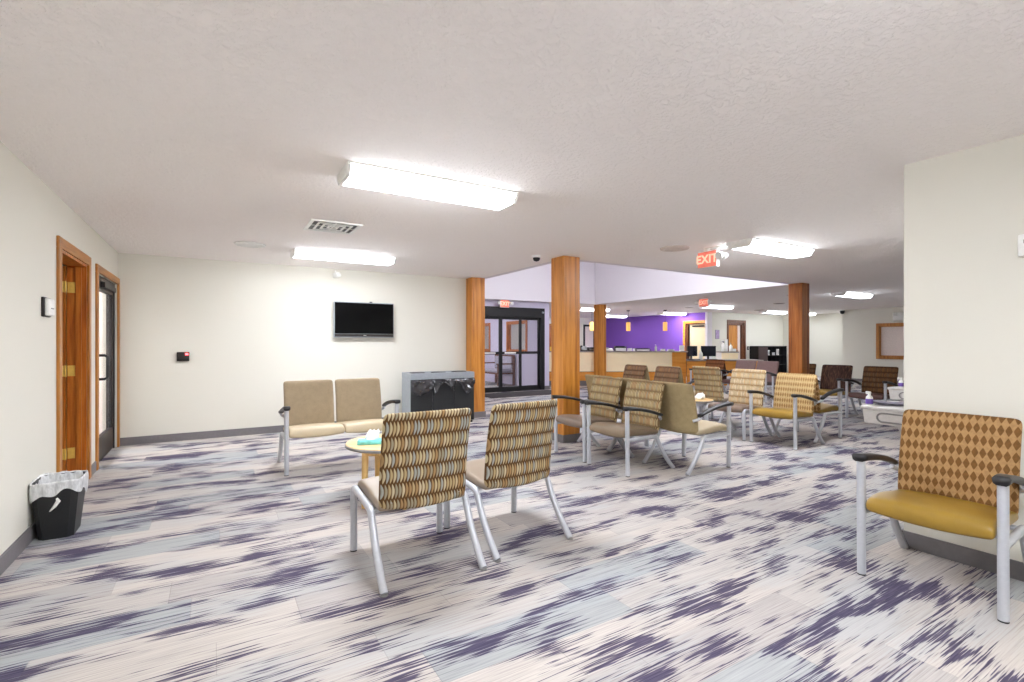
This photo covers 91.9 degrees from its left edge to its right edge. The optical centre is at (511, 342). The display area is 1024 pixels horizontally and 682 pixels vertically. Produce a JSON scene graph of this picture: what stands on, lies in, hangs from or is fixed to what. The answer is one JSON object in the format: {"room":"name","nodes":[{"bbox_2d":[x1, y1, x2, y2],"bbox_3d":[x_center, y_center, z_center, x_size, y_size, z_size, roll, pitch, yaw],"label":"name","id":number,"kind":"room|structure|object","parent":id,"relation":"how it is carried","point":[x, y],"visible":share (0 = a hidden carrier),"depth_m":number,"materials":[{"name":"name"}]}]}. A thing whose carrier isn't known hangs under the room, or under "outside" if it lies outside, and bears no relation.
{"room":"care facility","nodes":[
{"label":"care facility","id":0,"kind":"room"},
{"bbox_2d":[0,141,117,554],"bbox_3d":[-1.965,0.080,1.127,0.140,2.440,12.160,0,0,-31],"label":"wall","id":1,"kind":"structure","parent":0,"point":[32,215],"depth_m":3.20,"materials":[{"name":"white paint"}]},
{"bbox_2d":[0,461,95,575],"bbox_3d":[-1.863,1.250,1.107,0.012,0.100,12.020,0,0,-31],"label":"baseboard","id":2,"kind":"structure","parent":1,"relation":"attached to","point":[18,546],"depth_m":3.02,"materials":[{"name":"plastic"}]},
{"bbox_2d":[41,297,54,317],"bbox_3d":[-3.313,-0.255,3.537,0.049,0.140,0.170,0,0,-31],"label":"thermostat","id":3,"kind":"object","parent":1,"relation":"attached to","point":[47,304],"visible":1,"depth_m":3.48,"materials":[{"name":"white plastic"}]},
{"bbox_2d":[56,235,90,478],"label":"door","id":4,"kind":"structure","parent":1,"relation":"in","point":[78,273],"depth_m":4.64,"materials":[{"name":"brown wood"}]},
{"bbox_2d":[95,263,119,470],"bbox_3d":[-4.608,0.245,5.635,0.189,2.110,1.410,0,0,-31],"label":"door","id":5,"kind":"structure","parent":1,"relation":"in","point":[105,441],"depth_m":6.03,"materials":[{"name":"brown wood"}]},
{"bbox_2d":[62,263,102,470],"bbox_3d":[-5.220,0.080,4.326,2.130,2.440,4.400,0,0,-31],"label":"wall","id":6,"kind":"structure","parent":0,"point":[100,293],"depth_m":6.61,"materials":[{"name":"white paint"}]},
{"bbox_2d":[118,253,465,437],"bbox_3d":[-2.898,0.080,7.583,4.930,2.440,0.140,0,0,-31],"label":"wall","id":7,"kind":"structure","parent":0,"point":[247,329],"depth_m":7.01,"materials":[{"name":"white paint"}]},
{"bbox_2d":[177,352,188,360],"bbox_3d":[-4.377,0.180,6.587,0.140,0.120,0.046,0,0,-31],"label":"card reader","id":8,"kind":"object","parent":7,"relation":"attached to","point":[181,356],"visible":1,"depth_m":6.57,"materials":[{"name":"black plastic"}]},
{"bbox_2d":[120,417,383,445],"bbox_3d":[-2.884,1.250,7.503,4.848,0.100,0.012,0,0,-31],"label":"baseboard","id":9,"kind":"structure","parent":7,"relation":"attached to","point":[268,429],"depth_m":6.69,"materials":[{"name":"plastic"}]},
{"bbox_2d":[333,301,393,337],"bbox_3d":[-2.327,-0.367,7.787,0.930,0.565,0.100,0,0,-31],"label":"television","id":10,"kind":"object","parent":7,"relation":"attached to","point":[350,319],"visible":1,"depth_m":7.74,"materials":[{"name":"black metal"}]},
{"bbox_2d":[485,319,536,385],"bbox_3d":[-0.248,0.080,15.996,0.100,2.440,4.550,0,0,-31],"label":"wall","id":11,"kind":"structure","parent":0,"point":[529,361],"depth_m":15.21,"materials":[{"name":"grey paint"}]},
{"bbox_2d":[485,323,489,351],"bbox_3d":[-0.956,-0.190,17.145,0.125,0.980,1.010,0,0,-31],"label":"window","id":12,"kind":"structure","parent":11,"relation":"in","point":[486,324],"depth_m":16.70,"materials":[{"name":"brown wood"}]},
{"bbox_2d":[506,320,526,351],"bbox_3d":[0.180,-0.190,15.262,0.125,0.980,1.210,0,0,-31],"label":"window","id":13,"kind":"structure","parent":11,"relation":"in","point":[509,323],"depth_m":15.62,"materials":[{"name":"brown wood"}]},
{"bbox_2d":[0,0,1023,317],"bbox_3d":[3.765,-1.190,10.505,24.100,0.100,22.500,0,0,-31],"label":"ceiling","id":14,"kind":"structure","parent":0,"point":[623,131],"depth_m":2.54,"materials":[{"name":"white paint"}]},
{"bbox_2d":[233,241,265,247],"bbox_3d":[-3.018,-1.133,5.700,0.330,0.014,0.330,0,0,-31],"label":"ceiling speaker","id":15,"kind":"object","parent":14,"relation":"attached to","point":[249,244],"visible":1,"depth_m":5.66,"materials":[{"name":"white plastic"}]},
{"bbox_2d":[237,243,262,246],"bbox_3d":[-3.018,-1.132,5.700,0.277,0.012,0.277,0,0,-31],"label":"grille","id":16,"kind":"object","parent":15,"relation":"attached to","point":[238,244],"depth_m":5.67,"materials":[{"name":"white metal"}]},
{"bbox_2d":[303,218,362,234],"bbox_3d":[-1.757,-1.133,4.849,0.470,0.013,0.470,0,0,-31],"label":"ceiling vent","id":17,"kind":"object","parent":14,"relation":"in","point":[313,224],"visible":1,"depth_m":4.83,"materials":[{"name":"white metal"}]},
{"bbox_2d":[290,248,395,265],"bbox_3d":[-2.157,-1.099,6.383,1.254,0.083,0.326,0,0,-31],"label":"ceiling light","id":18,"kind":"object","parent":14,"relation":"attached to","point":[301,253],"visible":1,"depth_m":6.27,"materials":[{"name":"grey plastic"}]},
{"bbox_2d":[337,160,517,210],"bbox_3d":[-0.571,-1.099,3.550,1.254,0.083,0.326,0,0,-31],"label":"ceiling light","id":19,"kind":"object","parent":14,"relation":"attached to","point":[353,174],"visible":1,"depth_m":3.43,"materials":[{"name":"grey plastic"}]},
{"bbox_2d":[497,300,512,307],"bbox_3d":[-0.187,-1.035,13.050,0.472,0.200,0.119,0,0,-31],"label":"exit sign","id":20,"kind":"object","parent":14,"relation":"hanging from","point":[502,303],"visible":1,"depth_m":13.04,"materials":[{"name":"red plastic"}]},
{"bbox_2d":[532,255,540,261],"bbox_3d":[0.321,-1.103,6.477,0.124,0.075,0.124,0,0,-31],"label":"dome camera","id":21,"kind":"object","parent":14,"relation":"attached to","point":[536,258],"visible":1,"depth_m":6.44,"materials":[{"name":"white plastic"}]},
{"bbox_2d":[580,308,609,311],"bbox_3d":[2.671,-1.099,16.384,1.254,0.083,0.326,0,0,-31],"label":"ceiling light","id":22,"kind":"object","parent":14,"relation":"attached to","point":[581,309],"visible":0.51,"depth_m":16.17,"materials":[{"name":"grey"}]},
{"bbox_2d":[606,315,626,317],"bbox_3d":[4.204,-1.099,20.521,1.254,0.083,0.326,0,0,-31],"label":"ceiling light","id":23,"kind":"object","parent":14,"relation":"attached to","point":[611,316],"visible":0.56,"depth_m":20.48,"materials":[{"name":"grey"}]},
{"bbox_2d":[663,310,666,330],"bbox_3d":[5.284,-0.780,17.085,0.150,0.720,0.150,0,0,-31],"label":"pendant lamp","id":24,"kind":"object","parent":14,"relation":"hanging from","point":[664,322],"visible":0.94,"depth_m":17.02,"materials":[{"name":"yellow glass"}]},
{"bbox_2d":[657,312,686,315],"bbox_3d":[6.052,-1.099,18.716,1.254,0.083,0.326,0,0,-31],"label":"ceiling light","id":25,"kind":"object","parent":14,"relation":"attached to","point":[658,313],"visible":1,"depth_m":18.48,"materials":[{"name":"grey"}]},
{"bbox_2d":[660,245,689,251],"bbox_3d":[1.951,-1.133,5.942,0.340,0.014,0.340,0,0,-31],"label":"ceiling speaker","id":26,"kind":"object","parent":14,"relation":"attached to","point":[674,248],"visible":1,"depth_m":5.90},
{"bbox_2d":[662,247,686,250],"bbox_3d":[1.951,-1.132,5.942,0.286,0.012,0.286,0,0,-31],"label":"grille","id":27,"kind":"object","parent":26,"relation":"attached to","point":[663,248],"depth_m":5.92,"materials":[{"name":"white metal"}]},
{"bbox_2d":[695,297,711,306],"bbox_3d":[4.812,-1.025,12.409,0.139,0.230,0.472,0,0,-31],"label":"exit sign","id":28,"kind":"object","parent":14,"relation":"hanging from","point":[704,302],"visible":1,"depth_m":12.38,"materials":[{"name":"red plastic"}]},
{"bbox_2d":[697,245,727,268],"bbox_3d":[2.396,-1.022,5.908,0.164,0.235,0.413,0,0,-31],"label":"exit sign","id":29,"kind":"object","parent":14,"relation":"hanging from","point":[710,258],"visible":0.98,"depth_m":5.90,"materials":[{"name":"white plastic"}]},
{"bbox_2d":[715,252,723,259],"bbox_3d":[2.430,-1.020,5.791,0.100,0.090,0.109,0,0,-31],"label":"lamp","id":30,"kind":"object","parent":29,"relation":"attached to","point":[718,255],"depth_m":5.77,"materials":[{"name":"white plastic"}]},
{"bbox_2d":[699,305,733,308],"bbox_3d":[6.266,-1.099,15.167,1.254,0.083,0.326,0,0,-31],"label":"ceiling light","id":31,"kind":"object","parent":14,"relation":"attached to","point":[710,306],"visible":0.74,"depth_m":15.06,"materials":[{"name":"white"}]},
{"bbox_2d":[726,237,814,258],"bbox_3d":[3.047,-1.099,5.809,1.254,0.083,0.326,0,0,-31],"label":"ceiling light","id":32,"kind":"object","parent":14,"relation":"attached to","point":[755,245],"visible":1,"depth_m":5.67,"materials":[{"name":"white plastic"}]},
{"bbox_2d":[759,310,786,313],"bbox_3d":[9.399,-1.099,17.815,1.254,0.083,0.326,0,0,-31],"label":"ceiling light","id":33,"kind":"object","parent":14,"relation":"attached to","point":[767,311],"visible":0.99,"depth_m":17.69,"materials":[{"name":"grey"}]},
{"bbox_2d":[767,311,786,313],"bbox_3d":[9.399,-1.095,17.815,1.210,0.066,0.310,0,0,-31],"label":"diffuser","id":34,"kind":"object","parent":33,"relation":"attached to","point":[768,312],"depth_m":17.82,"materials":[{"name":"grey"}]},
{"bbox_2d":[831,291,872,298],"bbox_3d":[7.851,-1.099,11.416,1.254,0.083,0.326,0,0,-31],"label":"ceiling light","id":35,"kind":"object","parent":14,"relation":"attached to","point":[839,294],"visible":1,"depth_m":11.25,"materials":[{"name":"white plastic"}]},
{"bbox_2d":[0,376,1023,681],"bbox_3d":[3.765,1.350,10.505,24.100,0.100,22.500,0,0,-31],"label":"floor","id":36,"kind":"structure","parent":0,"point":[198,560],"depth_m":2.76,"materials":[{"name":"grey carpet"}]},
{"bbox_2d":[29,470,88,540],"bbox_3d":[-3.090,1.105,3.380,0.273,0.390,0.374,0,0,-31],"label":"trash can","id":37,"kind":"object","parent":36,"relation":"on","point":[57,498],"visible":1,"depth_m":3.29,"materials":[{"name":"black plastic"}]},
{"bbox_2d":[277,378,400,475],"bbox_3d":[-1.897,0.859,5.399,1.167,0.894,0.706,0,0,-31],"label":"settee","id":38,"kind":"object","parent":36,"relation":"on","point":[308,408],"visible":0.91,"depth_m":5.43,"materials":[{"name":"beige fabric"}]},
{"bbox_2d":[345,434,405,509],"bbox_3d":[-0.994,1.050,4.048,0.708,0.500,0.708,0,0,3],"label":"round side table","id":39,"kind":"object","parent":36,"relation":"on","point":[366,450],"visible":0.32,"depth_m":3.88,"materials":[{"name":"brown wood"}]},
{"bbox_2d":[357,429,381,444],"bbox_3d":[-1.120,0.742,3.938,0.204,0.116,0.102,0,0,-11],"label":"tissue box","id":40,"kind":"object","parent":39,"relation":"on","point":[372,436],"visible":0.89,"depth_m":3.92,"materials":[{"name":"white paper"}]},
{"bbox_2d":[350,408,486,597],"bbox_3d":[-0.578,0.842,2.972,0.619,0.929,0.690,0,0,-31],"label":"chair","id":41,"kind":"object","parent":36,"relation":"on","point":[423,455],"visible":1,"depth_m":2.79,"materials":[{"name":"beige fabric"}]},
{"bbox_2d":[402,370,474,421],"bbox_3d":[-1.183,0.883,8.041,1.093,0.834,0.478,0,0,-31],"label":"base cabinet","id":42,"kind":"object","parent":36,"relation":"on","point":[427,390],"visible":0.9,"depth_m":7.86,"materials":[{"name":"grey plastic"}]},
{"bbox_2d":[466,277,485,417],"bbox_3d":[-0.654,0.080,8.750,0.284,2.440,0.284,0,0,-31],"label":"column","id":43,"kind":"structure","parent":36,"relation":"on","point":[475,287],"depth_m":8.64,"materials":[{"name":"brown wood"}]},
{"bbox_2d":[485,354,514,385],"bbox_3d":[-0.483,0.835,15.591,0.640,0.930,1.200,0,0,-31],"label":"chair","id":44,"kind":"object","parent":36,"relation":"on","point":[508,361],"visible":0.83,"depth_m":15.29,"materials":[{"name":"grey wood"}]},
{"bbox_2d":[444,399,572,562],"bbox_3d":[-0.036,0.842,3.381,0.619,0.929,0.690,0,0,-35],"label":"chair","id":45,"kind":"object","parent":36,"relation":"on","point":[519,438],"visible":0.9,"depth_m":3.19,"materials":[{"name":"beige fabric"}]},
{"bbox_2d":[485,390,550,397],"bbox_3d":[0.266,1.294,12.627,2.300,0.012,0.950,0,0,-31],"label":"entrance mat","id":46,"kind":"object","parent":36,"relation":"on","point":[538,392],"visible":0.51,"depth_m":12.42,"materials":[{"name":"grey carpet"}]},
{"bbox_2d":[551,256,580,442],"bbox_3d":[0.716,0.080,6.630,0.299,2.440,0.299,0,0,-31],"label":"column","id":47,"kind":"structure","parent":36,"relation":"on","point":[565,270],"depth_m":6.53,"materials":[{"name":"brown wood"}]},
{"bbox_2d":[552,376,624,462],"bbox_3d":[0.934,0.857,5.796,0.706,0.899,0.639,0,0,-28],"label":"armchair","id":48,"kind":"object","parent":36,"relation":"on","point":[603,389],"visible":0.76,"depth_m":5.78,"materials":[{"name":"fabric"}]},
{"bbox_2d":[594,304,605,375],"bbox_3d":[2.615,0.080,14.716,0.284,2.440,0.284,0,0,-31],"label":"column","id":49,"kind":"structure","parent":36,"relation":"on","point":[599,309],"depth_m":14.62,"materials":[{"name":"brown wood"}]},
{"bbox_2d":[576,374,644,450],"bbox_3d":[1.294,0.857,6.386,0.706,0.899,0.639,0,0,-31],"label":"armchair","id":50,"kind":"object","parent":36,"relation":"on","point":[589,378],"visible":0.21,"depth_m":6.38,"materials":[{"name":"silver metal"}]},
{"bbox_2d":[549,351,687,385],"bbox_3d":[2.904,0.772,15.184,4.830,1.055,0.470,0,0,0],"label":"reception desk","id":51,"kind":"object","parent":36,"relation":"on","point":[616,361],"visible":0.29,"depth_m":15.00,"materials":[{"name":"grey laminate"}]},
{"bbox_2d":[549,351,687,351],"bbox_3d":[2.904,0.263,15.184,4.830,0.035,0.470,0,0,0],"label":"countertop","id":52,"kind":"structure","parent":51,"relation":"on","point":[549,351],"depth_m":14.95,"materials":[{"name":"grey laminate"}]},
{"bbox_2d":[614,346,626,350],"bbox_3d":[3.309,0.170,15.149,0.340,0.150,0.260,0,0,0],"label":"tray","id":53,"kind":"object","parent":51,"relation":"on","point":[616,348],"visible":0.99,"depth_m":15.03,"materials":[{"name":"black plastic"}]},
{"bbox_2d":[635,348,649,350],"bbox_3d":[3.989,0.203,15.149,0.420,0.085,0.240,0,0,0],"label":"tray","id":54,"kind":"object","parent":51,"relation":"on","point":[636,349],"visible":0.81,"depth_m":15.04,"materials":[{"name":"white plastic"}]},
{"bbox_2d":[584,379,674,476],"bbox_3d":[1.242,0.857,5.222,0.706,0.899,0.639,0,0,-31],"label":"armchair","id":55,"kind":"object","parent":36,"relation":"on","point":[641,415],"visible":1,"depth_m":5.17,"materials":[{"name":"fabric"}]},
{"bbox_2d":[619,364,645,397],"bbox_3d":[2.099,0.857,9.091,0.706,0.899,0.639,0,0,-31],"label":"armchair","id":56,"kind":"object","parent":36,"relation":"on","point":[630,371],"visible":0.2,"depth_m":9.18,"materials":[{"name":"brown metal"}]},
{"bbox_2d":[607,377,660,451],"bbox_3d":[1.589,0.857,5.840,0.706,0.899,0.639,0,0,-31],"label":"armchair","id":57,"kind":"object","parent":36,"relation":"on","point":[624,380],"visible":0.16,"depth_m":5.89,"materials":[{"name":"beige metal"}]},
{"bbox_2d":[629,364,653,380],"bbox_3d":[2.556,0.857,9.483,0.706,0.899,0.639,0,0,-31],"label":"armchair","id":58,"kind":"object","parent":36,"relation":"on","point":[646,376],"visible":0.06,"depth_m":9.17,"materials":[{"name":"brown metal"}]},
{"bbox_2d":[654,366,679,382],"bbox_3d":[2.497,0.857,8.431,0.706,0.899,0.639,0,0,-31],"label":"armchair","id":59,"kind":"object","parent":36,"relation":"on","point":[662,373],"visible":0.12,"depth_m":8.52,"materials":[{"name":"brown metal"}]},
{"bbox_2d":[668,366,703,416],"bbox_3d":[2.954,0.857,8.824,0.706,0.899,0.639,0,0,-31],"label":"armchair","id":60,"kind":"object","parent":36,"relation":"on","point":[680,380],"visible":0.09,"depth_m":8.53,"materials":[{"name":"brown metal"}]},
{"bbox_2d":[642,381,733,475],"bbox_3d":[1.858,0.857,5.278,0.706,0.899,0.639,0,0,-31],"label":"armchair","id":61,"kind":"object","parent":36,"relation":"on","point":[678,405],"visible":0.85,"depth_m":5.11,"materials":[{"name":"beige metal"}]},
{"bbox_2d":[695,398,713,419],"bbox_3d":[2.737,1.070,7.408,0.528,0.460,0.528,0,0,3],"label":"round side table","id":62,"kind":"object","parent":36,"relation":"on","point":[699,403],"visible":0.36,"depth_m":7.27,"materials":[{"name":"brown wood"}]},
{"bbox_2d":[689,359,727,393],"bbox_3d":[4.785,0.857,11.996,0.706,0.899,0.639,0,0,-31],"label":"armchair","id":63,"kind":"object","parent":36,"relation":"on","point":[709,362],"visible":0.27,"depth_m":12.06,"materials":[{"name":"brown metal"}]},
{"bbox_2d":[692,366,741,422],"bbox_3d":[3.314,0.842,8.095,0.690,0.929,0.619,0,0,-31],"label":"chair","id":64,"kind":"object","parent":36,"relation":"on","point":[707,380],"visible":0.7,"depth_m":7.93,"materials":[{"name":"beige fabric"}]},
{"bbox_2d":[706,359,732,392],"bbox_3d":[5.240,0.857,12.410,0.706,0.899,0.639,0,0,-31],"label":"armchair","id":65,"kind":"object","parent":36,"relation":"on","point":[725,376],"visible":0.17,"depth_m":12.11,"materials":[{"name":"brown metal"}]},
{"bbox_2d":[686,359,763,384],"bbox_3d":[6.419,0.895,15.264,2.300,0.770,0.770,0,0,0],"label":"desk","id":66,"kind":"object","parent":36,"relation":"on","point":[730,364],"visible":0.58,"depth_m":14.94,"materials":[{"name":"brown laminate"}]},
{"bbox_2d":[687,346,696,358],"bbox_3d":[5.550,0.300,15.329,0.440,0.420,0.170,0,0,-32],"label":"monitor","id":67,"kind":"object","parent":66,"relation":"on","point":[692,350],"visible":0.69,"depth_m":15.27,"materials":[{"name":"black plastic"}]},
{"bbox_2d":[701,346,715,358],"bbox_3d":[6.054,0.300,15.284,0.440,0.420,0.170,0,0,9],"label":"monitor","id":68,"kind":"object","parent":66,"relation":"on","point":[707,351],"visible":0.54,"depth_m":15.23,"materials":[{"name":"black plastic"}]},
{"bbox_2d":[686,359,763,360],"bbox_3d":[6.419,0.527,15.264,2.300,0.035,0.770,0,0,0],"label":"countertop","id":69,"kind":"structure","parent":66,"relation":"on","point":[686,359],"depth_m":14.88,"materials":[{"name":"grey laminate"}]},
{"bbox_2d":[716,351,738,358],"bbox_3d":[7.164,0.790,16.502,0.600,1.020,0.480,0,0,0],"label":"desk","id":70,"kind":"object","parent":36,"relation":"on","point":[719,354],"depth_m":16.28,"materials":[{"name":"grey laminate"}]},
{"bbox_2d":[716,351,738,352],"bbox_3d":[7.164,0.297,16.502,0.600,0.035,0.480,0,0,0],"label":"countertop","id":71,"kind":"structure","parent":70,"relation":"on","point":[716,351],"depth_m":16.31,"materials":[{"name":"grey laminate"}]},
{"bbox_2d":[705,369,773,440],"bbox_3d":[3.210,0.842,6.993,0.690,0.929,0.619,0,0,-31],"label":"chair","id":72,"kind":"object","parent":36,"relation":"on","point":[742,380],"visible":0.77,"depth_m":7.02,"materials":[{"name":"beige fabric"}]},
{"bbox_2d":[720,360,778,402],"bbox_3d":[5.474,0.859,11.337,0.706,0.894,1.167,0,0,-31],"label":"settee","id":73,"kind":"object","parent":36,"relation":"on","point":[771,367],"visible":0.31,"depth_m":11.28,"materials":[{"name":"brown fabric"}]},
{"bbox_2d":[750,346,786,372],"bbox_3d":[10.287,0.710,19.828,1.940,1.180,0.390,0,0,-31],"label":"cabinet","id":74,"kind":"object","parent":36,"relation":"on","point":[756,352],"visible":0.54,"depth_m":19.77,"materials":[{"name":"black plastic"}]},
{"bbox_2d":[747,373,824,449],"bbox_3d":[3.562,0.857,6.423,0.706,0.899,0.639,0,0,-31],"label":"armchair","id":75,"kind":"object","parent":36,"relation":"on","point":[793,398],"visible":1,"depth_m":6.41,"materials":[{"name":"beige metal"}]},
{"bbox_2d":[770,363,815,407],"bbox_3d":[5.647,0.857,9.830,0.706,0.899,0.639,0,0,-31],"label":"armchair","id":76,"kind":"object","parent":36,"relation":"on","point":[812,367],"visible":0.06,"depth_m":9.83,"materials":[{"name":"silver metal"}]},
{"bbox_2d":[789,283,808,373],"bbox_3d":[5.517,0.080,9.518,0.284,2.440,0.284,0,0,-31],"label":"column","id":77,"kind":"structure","parent":36,"relation":"on","point":[798,292],"depth_m":9.42,"materials":[{"name":"brown wood"}]},
{"bbox_2d":[772,372,843,442],"bbox_3d":[4.072,0.857,6.854,0.706,0.899,0.639,0,0,-31],"label":"armchair","id":78,"kind":"object","parent":36,"relation":"on","point":[819,408],"visible":0.38,"depth_m":6.67,"materials":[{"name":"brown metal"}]},
{"bbox_2d":[818,364,858,414],"bbox_3d":[5.858,0.857,9.093,0.706,0.899,0.639,0,0,-31],"label":"armchair","id":79,"kind":"object","parent":36,"relation":"on","point":[832,376],"visible":0.59,"depth_m":9.14,"materials":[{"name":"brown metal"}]},
{"bbox_2d":[844,366,898,417],"bbox_3d":[6.220,0.857,8.493,0.706,0.899,0.639,0,0,-31],"label":"armchair","id":80,"kind":"object","parent":36,"relation":"on","point":[875,379],"visible":0.71,"depth_m":8.56,"materials":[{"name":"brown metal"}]},
{"bbox_2d":[860,401,903,433],"bbox_3d":[3.769,0.940,4.458,0.680,0.720,0.840,0,0,-31],"label":"table","id":81,"kind":"object","parent":36,"relation":"on","point":[875,413],"visible":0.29,"depth_m":4.50,"materials":[{"name":"grey plastic"}]},
{"bbox_2d":[865,391,872,404],"bbox_3d":[3.353,0.517,4.649,0.059,0.126,0.069,0,0,2],"label":"spray bottle","id":82,"kind":"object","parent":81,"relation":"on","point":[869,399],"visible":1,"depth_m":4.63,"materials":[{"name":"white plastic"}]},
{"bbox_2d":[873,400,903,405],"bbox_3d":[3.547,0.564,4.619,0.280,0.028,0.200,0,0,20],"label":"open magazine","id":83,"kind":"object","parent":81,"relation":"on","point":[875,402],"visible":0.64,"depth_m":4.58,"materials":[{"name":"white paper"}]},
{"bbox_2d":[887,386,903,400],"bbox_3d":[5.454,0.940,6.350,0.680,0.720,0.840,0,0,-31],"label":"table","id":84,"kind":"object","parent":36,"relation":"on","point":[895,392],"visible":0.15,"depth_m":6.45,"materials":[{"name":"grey plastic"}]},
{"bbox_2d":[897,377,903,386],"bbox_3d":[5.110,0.517,6.510,0.069,0.126,0.059,0,0,34],"label":"spray bottle","id":85,"kind":"object","parent":84,"relation":"on","point":[900,382],"visible":0.99,"depth_m":6.50,"materials":[{"name":"white plastic"}]},
{"bbox_2d":[852,409,1023,623],"bbox_3d":[2.385,0.857,2.723,0.706,0.899,0.639,0,0,-35],"label":"armchair","id":86,"kind":"object","parent":36,"relation":"on","point":[959,473],"visible":1,"depth_m":2.73,"materials":[{"name":"yellow fabric"}]},
{"bbox_2d":[485,299,548,385],"bbox_3d":[-0.738,0.080,12.956,4.080,2.440,0.150,0,0,-31],"label":"wall","id":87,"kind":"structure","parent":0,"point":[521,304],"depth_m":13.88,"materials":[{"name":"grey paint"}]},
{"bbox_2d":[485,306,544,392],"bbox_3d":[-0.300,0.170,13.150,2.770,2.260,0.170,0,0,-31],"label":"door","id":88,"kind":"structure","parent":87,"relation":"in","point":[491,312],"depth_m":13.46,"materials":[{"name":"black metal"}]},
{"bbox_2d":[484,262,550,278],"bbox_3d":[-0.796,-1.970,9.242,0.104,1.661,5.990,0,0,-31],"label":"wall","id":89,"kind":"structure","parent":0,"point":[542,264],"depth_m":7.72,"materials":[{"name":"white paint"}]},
{"bbox_2d":[485,317,593,349],"bbox_3d":[1.391,0.080,20.635,7.700,2.440,1.500,0,0,-31],"label":"wall","id":90,"kind":"structure","parent":0,"point":[583,321],"depth_m":20.69,"materials":[{"name":"white paint"}]},
{"bbox_2d":[549,324,550,350],"bbox_3d":[1.623,0.230,21.510,0.500,2.140,0.040,0,0,-31],"label":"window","id":91,"kind":"structure","parent":90,"relation":"in","point":[549,324],"depth_m":21.52,"materials":[{"name":"brown wood"}]},
{"bbox_2d":[583,325,593,346],"bbox_3d":[3.528,0.230,22.659,0.650,2.140,0.040,0,0,-31],"label":"door","id":92,"kind":"structure","parent":90,"relation":"in","point":[588,336],"depth_m":22.61,"materials":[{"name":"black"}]},
{"bbox_2d":[485,262,594,304],"bbox_3d":[0.071,-1.970,13.202,5.472,1.661,0.104,0,0,-31],"label":"wall","id":93,"kind":"structure","parent":0,"point":[532,284],"depth_m":13.44,"materials":[{"name":"white paint"}]},
{"bbox_2d":[606,312,704,350],"bbox_3d":[5.636,0.080,20.994,0.140,2.440,6.270,0,0,-31],"label":"wall","id":94,"kind":"structure","parent":0,"point":[645,331],"depth_m":20.68,"materials":[{"name":"purple paint"}]},
{"bbox_2d":[683,320,704,376],"bbox_3d":[6.971,0.225,18.733,0.150,2.150,1.120,0,0,-31],"label":"door","id":95,"kind":"structure","parent":94,"relation":"in","point":[697,332],"depth_m":18.78,"materials":[{"name":"paint"}]},
{"bbox_2d":[580,260,793,283],"bbox_3d":[3.111,-1.970,8.162,5.472,1.661,0.104,0,0,-31],"label":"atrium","id":96,"kind":"object","parent":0,"point":[580,260],"visible":0.07,"depth_m":7.88,"materials":[{"name":"white paint"}]},
{"bbox_2d":[593,263,788,304],"bbox_3d":[3.978,-1.970,12.122,0.104,1.661,5.990,0,0,-31],"label":"wall","id":97,"kind":"structure","parent":0,"point":[613,283],"depth_m":12.63,"materials":[{"name":"white paint"}]},
{"bbox_2d":[712,312,782,358],"bbox_3d":[9.357,0.080,19.589,4.740,2.440,0.120,0,0,-31],"label":"wall","id":98,"kind":"structure","parent":0,"point":[761,330],"depth_m":19.70,"materials":[{"name":"white paint"}]},
{"bbox_2d":[705,312,711,358],"bbox_3d":[7.247,0.080,18.246,0.260,2.440,0.100,0,0,-31],"label":"column","id":99,"kind":"structure","parent":98,"relation":"attached to","point":[708,315],"depth_m":18.19,"materials":[{"name":"white paint"}]},
{"bbox_2d":[727,320,745,358],"bbox_3d":[8.624,0.210,19.129,1.150,2.180,0.150,0,0,-31],"label":"door","id":100,"kind":"structure","parent":98,"relation":"in","point":[736,329],"depth_m":19.25,"materials":[{"name":"brown wood"}]},
{"bbox_2d":[738,325,739,358],"bbox_3d":[8.836,0.300,19.309,0.180,1.980,0.020,0,0,-31],"label":"light","id":101,"kind":"object","parent":100,"relation":"attached to","point":[738,325],"depth_m":19.32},
{"bbox_2d":[783,313,841,375],"bbox_3d":[12.186,0.080,19.409,0.120,2.440,3.150,0,0,-31],"label":"wall","id":102,"kind":"structure","parent":0,"point":[825,330],"depth_m":19.36,"materials":[{"name":"white paint"}]},
{"bbox_2d":[842,307,903,380],"bbox_3d":[13.351,0.080,13.993,0.120,2.440,7.330,0,0,-31],"label":"wall","id":103,"kind":"structure","parent":0,"point":[858,325],"depth_m":16.54,"materials":[{"name":"white paint"}]},
{"bbox_2d":[876,323,903,359],"bbox_3d":[12.463,-0.060,15.413,0.135,1.160,1.920,0,0,-31],"label":"window","id":104,"kind":"structure","parent":103,"relation":"in","point":[889,336],"depth_m":15.92,"materials":[{"name":"brown wood"}]},
{"bbox_2d":[881,327,903,355],"bbox_3d":[12.478,-0.060,15.422,0.020,0.960,1.720,0,0,-31],"label":"roller blind","id":105,"kind":"object","parent":104,"relation":"attached to","point":[892,338],"depth_m":15.87,"materials":[{"name":"white fabric"}]},
{"bbox_2d":[893,312,903,320],"bbox_3d":[12.205,-0.840,15.655,0.134,0.260,0.280,0,0,-31],"label":"emergency light","id":106,"kind":"object","parent":103,"relation":"attached to","point":[897,316],"visible":1,"depth_m":15.63,"materials":[{"name":"white plastic"}]},
{"bbox_2d":[904,134,1023,562],"bbox_3d":[4.006,0.080,0.852,0.160,2.440,5.520,0,0,-31],"label":"wall","id":107,"kind":"structure","parent":0,"point":[964,209],"depth_m":2.92,"materials":[{"name":"white paint"}]},
{"bbox_2d":[902,529,1023,581],"bbox_3d":[3.998,1.250,0.854,0.172,0.100,5.532,0,0,-31],"label":"baseboard","id":108,"kind":"structure","parent":107,"relation":"attached to","point":[943,549],"depth_m":2.93,"materials":[{"name":"plastic"}]},
{"bbox_2d":[1018,234,1023,256],"bbox_3d":[2.799,-0.530,2.662,0.037,0.120,0.110,0,0,-31],"label":"wall sensor","id":109,"kind":"object","parent":107,"relation":"attached to","point":[1020,237],"visible":1,"depth_m":2.69,"materials":[{"name":"white plastic"}]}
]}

